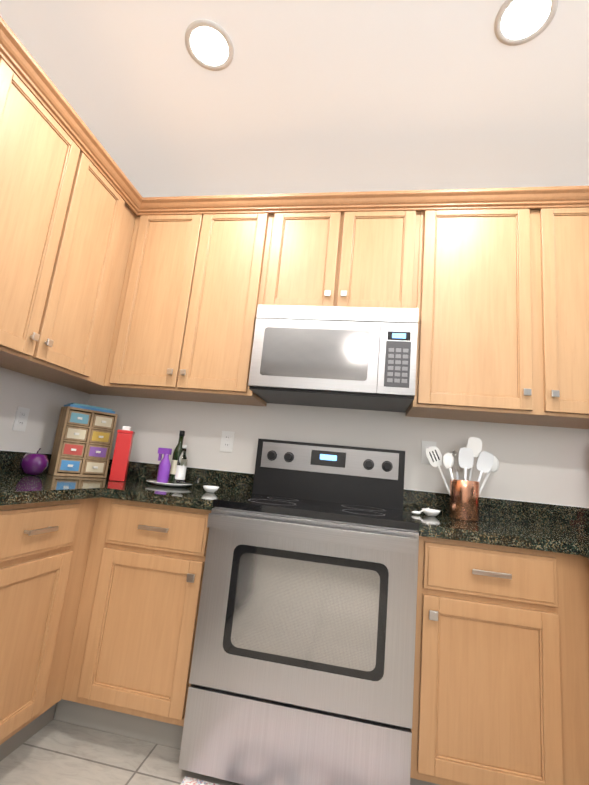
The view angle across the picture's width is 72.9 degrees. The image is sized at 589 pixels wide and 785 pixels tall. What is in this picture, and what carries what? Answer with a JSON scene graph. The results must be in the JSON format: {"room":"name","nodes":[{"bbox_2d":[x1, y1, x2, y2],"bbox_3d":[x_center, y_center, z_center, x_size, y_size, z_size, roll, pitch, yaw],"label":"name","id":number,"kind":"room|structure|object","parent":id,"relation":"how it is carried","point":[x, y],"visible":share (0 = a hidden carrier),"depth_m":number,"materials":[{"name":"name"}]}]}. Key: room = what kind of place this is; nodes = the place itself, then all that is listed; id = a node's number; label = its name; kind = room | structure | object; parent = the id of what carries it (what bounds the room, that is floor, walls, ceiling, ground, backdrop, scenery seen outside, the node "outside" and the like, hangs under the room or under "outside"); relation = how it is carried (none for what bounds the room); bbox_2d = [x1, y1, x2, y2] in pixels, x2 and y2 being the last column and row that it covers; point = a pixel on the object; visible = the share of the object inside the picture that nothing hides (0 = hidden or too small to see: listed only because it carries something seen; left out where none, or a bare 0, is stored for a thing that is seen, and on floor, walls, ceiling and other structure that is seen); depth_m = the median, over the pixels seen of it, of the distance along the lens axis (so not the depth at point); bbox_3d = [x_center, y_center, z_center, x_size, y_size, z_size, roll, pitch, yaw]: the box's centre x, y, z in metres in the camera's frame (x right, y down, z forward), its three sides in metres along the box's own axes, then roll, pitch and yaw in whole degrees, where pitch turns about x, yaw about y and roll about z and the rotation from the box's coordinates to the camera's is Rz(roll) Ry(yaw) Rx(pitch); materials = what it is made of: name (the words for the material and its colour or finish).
{"room":"kitchen","nodes":[
{"label":"kitchen","id":0,"kind":"room"},
{"bbox_2d":[0,367,89,452],"bbox_3d":[-1.710,-0.455,0.142,0.120,2.740,4.800,4,-11,10],"label":"wall","id":1,"kind":"structure","parent":0,"point":[44,401],"depth_m":2.04,"materials":[{"name":"beige paint"}]},
{"bbox_2d":[0,36,3,51],"bbox_3d":[-1.288,-0.786,1.088,0.327,1.035,0.484,4,-11,10],"label":"upper cabinet","id":2,"kind":"object","parent":1,"relation":"attached to","point":[1,37],"depth_m":1.39,"materials":[{"name":"brown wood"}]},
{"bbox_2d":[12,406,29,431],"bbox_3d":[-1.351,0.132,1.972,0.008,0.116,0.072,4,-11,10],"label":"electrical outlet","id":3,"kind":"object","parent":1,"relation":"attached to","point":[21,419],"visible":1,"depth_m":1.97,"materials":[{"name":"white plastic"}]},
{"bbox_2d":[0,40,95,367],"bbox_3d":[-1.208,-0.686,1.568,0.327,1.035,0.509,4,-11,10],"label":"upper cabinet","id":4,"kind":"object","parent":1,"relation":"attached to","point":[46,161],"depth_m":1.60,"materials":[{"name":"brown wood"}]},
{"bbox_2d":[6,152,131,383],"bbox_3d":[-1.153,-0.617,1.895,0.327,1.035,0.406,4,-11,10],"label":"upper cabinet","id":5,"kind":"object","parent":1,"relation":"attached to","point":[80,336],"depth_m":1.95,"materials":[{"name":"brown wood"}]},
{"bbox_2d":[0,703,242,784],"bbox_3d":[1.288,1.295,0.104,6.240,0.120,6.640,4,-11,10],"label":"floor","id":6,"kind":"structure","parent":0,"point":[54,752],"depth_m":1.39,"materials":[{"name":"tile"}]},
{"bbox_2d":[40,497,210,749],"bbox_3d":[-0.570,0.934,1.809,0.542,0.872,0.590,4,-11,10],"label":"base cabinet","id":7,"kind":"object","parent":6,"relation":"on","point":[99,602],"depth_m":1.54,"materials":[{"name":"brown wood"}]},
{"bbox_2d":[0,450,111,505],"bbox_3d":[-1.111,0.299,1.510,0.660,0.144,1.653,4,-11,10],"label":"countertop","id":8,"kind":"structure","parent":7,"relation":"on","point":[16,487],"depth_m":1.57,"materials":[{"name":"stone"}]},
{"bbox_2d":[20,448,48,474],"bbox_3d":[-1.251,0.331,1.920,0.116,0.130,0.116,4,-11,10],"label":"apple","id":9,"kind":"object","parent":8,"relation":"on","point":[34,463],"visible":0.94,"depth_m":1.88,"materials":[{"name":"purple food"}]},
{"bbox_2d":[47,403,117,477],"bbox_3d":[-1.145,0.263,2.173,0.118,0.378,0.259,-5,-15,45],"label":"chest","id":10,"kind":"object","parent":8,"relation":"on","point":[83,441],"visible":1,"depth_m":2.13,"materials":[{"name":"brown wood"}]},
{"bbox_2d":[109,426,134,481],"bbox_3d":[-0.911,0.321,2.108,0.078,0.285,0.078,8,-11,-14],"label":"canister","id":11,"kind":"object","parent":8,"relation":"on","point":[121,454],"visible":1,"depth_m":2.07,"materials":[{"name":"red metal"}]},
{"bbox_2d":[108,459,253,510],"bbox_3d":[-0.480,0.436,1.897,0.459,0.144,0.647,4,-11,10],"label":"countertop","id":12,"kind":"structure","parent":7,"relation":"on","point":[135,487],"depth_m":2.03,"materials":[{"name":"stone"}]},
{"bbox_2d":[146,431,192,486],"bbox_3d":[-0.641,0.345,2.116,0.236,0.294,0.236,4,-11,10],"label":"tray","id":13,"kind":"object","parent":12,"relation":"on","point":[177,470],"visible":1,"depth_m":2.07,"materials":[{"name":"white ceramic"}]},
{"bbox_2d":[203,485,218,492],"bbox_3d":[-0.404,0.467,1.921,0.080,0.028,0.080,4,-11,10],"label":"bowl","id":14,"kind":"object","parent":12,"relation":"on","point":[211,489],"visible":0.98,"depth_m":1.90,"materials":[{"name":"white ceramic"}]},
{"bbox_2d":[180,776,218,784],"bbox_3d":[0.018,1.283,1.034,0.875,0.009,0.502,4,-11,10],"label":"rug","id":15,"kind":"object","parent":6,"relation":"on","point":[189,781],"visible":1,"depth_m":1.33,"materials":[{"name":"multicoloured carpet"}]},
{"bbox_2d":[178,438,418,784],"bbox_3d":[0.079,0.802,1.673,0.758,1.205,0.708,4,-11,10],"label":"stove","id":16,"kind":"object","parent":6,"relation":"on","point":[302,666],"visible":1,"depth_m":1.37,"materials":[{"name":"silver metal"}]},
{"bbox_2d":[410,536,588,784],"bbox_3d":[0.730,1.017,1.575,0.576,0.872,0.590,4,-11,10],"label":"base cabinet","id":17,"kind":"object","parent":6,"relation":"on","point":[501,690],"depth_m":1.31,"materials":[{"name":"brown wood"}]},
{"bbox_2d":[403,489,567,553],"bbox_3d":[0.736,0.513,1.681,0.487,0.144,0.642,4,-11,10],"label":"countertop","id":18,"kind":"structure","parent":17,"relation":"on","point":[557,528],"depth_m":1.77,"materials":[{"name":"stone"}]},
{"bbox_2d":[412,507,440,516],"bbox_3d":[0.597,0.539,1.811,0.130,0.036,0.084,4,-11,10],"label":"spoon rest","id":19,"kind":"object","parent":18,"relation":"on","point":[430,512],"visible":0.96,"depth_m":1.78,"materials":[{"name":"white ceramic"}]},
{"bbox_2d":[426,437,498,520],"bbox_3d":[0.771,0.386,1.830,0.326,0.378,0.124,4,-11,10],"label":"utensil crock","id":20,"kind":"object","parent":18,"relation":"on","point":[464,494],"visible":0.98,"depth_m":1.81,"materials":[{"name":"orange metal"}]},
{"bbox_2d":[568,505,588,557],"bbox_3d":[1.075,0.289,0.349,0.624,0.144,3.197,4,-11,10],"label":"countertop","id":21,"kind":"structure","parent":17,"relation":"on","point":[578,516],"depth_m":1.80,"materials":[{"name":"stone"}]},
{"bbox_2d":[0,0,588,196],"bbox_3d":[1.562,-1.500,0.644,6.240,0.120,6.640,4,-11,10],"label":"ceiling","id":22,"kind":"structure","parent":0,"point":[310,96],"depth_m":1.80,"materials":[{"name":"paint"}]},
{"bbox_2d":[185,19,233,70],"bbox_3d":[-0.351,-1.430,1.647,0.200,0.006,0.200,4,-11,10],"label":"recessed light","id":23,"kind":"object","parent":22,"relation":"in","point":[209,44],"visible":1,"depth_m":1.64,"materials":[{"name":"white plastic"}]},
{"bbox_2d":[494,0,557,45],"bbox_3d":[0.830,-1.355,1.434,0.200,0.006,0.200,4,-11,10],"label":"recessed light","id":24,"kind":"object","parent":22,"relation":"in","point":[518,22],"visible":1,"depth_m":1.45,"materials":[{"name":"white plastic"}]},
{"bbox_2d":[88,394,588,506],"bbox_3d":[0.219,0.140,2.243,3.240,2.740,0.120,4,-11,10],"label":"wall","id":25,"kind":"structure","parent":0,"point":[545,464],"depth_m":2.13,"materials":[{"name":"beige paint"}]},
{"bbox_2d":[104,204,215,401],"bbox_3d":[-0.701,-0.495,2.295,0.474,1.035,0.327,4,-11,10],"label":"upper cabinet","id":26,"kind":"object","parent":25,"relation":"attached to","point":[152,347],"depth_m":2.14,"materials":[{"name":"brown wood"}]},
{"bbox_2d":[220,431,234,451],"bbox_3d":[-0.380,0.277,2.247,0.072,0.116,0.008,4,-11,10],"label":"electrical outlet","id":27,"kind":"object","parent":25,"relation":"attached to","point":[227,440],"visible":1,"depth_m":2.25,"materials":[{"name":"white plastic"}]},
{"bbox_2d":[188,200,287,405],"bbox_3d":[-0.327,-0.471,2.228,0.517,1.035,0.327,4,-11,10],"label":"upper cabinet","id":28,"kind":"object","parent":25,"relation":"attached to","point":[242,274],"depth_m":2.07,"materials":[{"name":"brown wood"}]},
{"bbox_2d":[276,200,359,306],"bbox_3d":[0.099,-0.661,2.197,0.434,0.595,0.327,4,-11,10],"label":"upper cabinet","id":29,"kind":"object","parent":25,"relation":"attached to","point":[316,259],"depth_m":2.04,"materials":[{"name":"brown wood"}]},
{"bbox_2d":[248,305,417,412],"bbox_3d":[0.204,-0.161,2.032,0.756,0.417,0.408,4,-11,10],"label":"microwave","id":30,"kind":"object","parent":29,"relation":"attached to","point":[362,358],"visible":1,"depth_m":1.84,"materials":[{"name":"grey metal"}]},
{"bbox_2d":[352,200,423,315],"bbox_3d":[0.412,-0.641,2.140,0.452,0.595,0.327,4,-11,10],"label":"upper cabinet","id":31,"kind":"object","parent":25,"relation":"attached to","point":[388,266],"depth_m":1.98,"materials":[{"name":"brown wood"}]},
{"bbox_2d":[421,441,435,463],"bbox_3d":[0.695,0.310,2.061,0.072,0.116,0.008,4,-11,10],"label":"electrical outlet","id":32,"kind":"object","parent":25,"relation":"attached to","point":[425,446],"visible":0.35,"depth_m":2.06,"materials":[{"name":"white plastic"}]},
{"bbox_2d":[405,196,543,423],"bbox_3d":[0.871,-0.395,2.012,0.525,1.035,0.327,4,-11,10],"label":"upper cabinet","id":33,"kind":"object","parent":25,"relation":"attached to","point":[480,357],"depth_m":1.85,"materials":[{"name":"brown wood"}]},
{"bbox_2d":[521,196,588,428],"bbox_3d":[1.417,-0.361,1.914,0.587,1.035,0.327,4,-11,10],"label":"upper cabinet","id":34,"kind":"object","parent":25,"relation":"attached to","point":[564,220],"depth_m":1.79,"materials":[{"name":"brown wood"}]}
]}

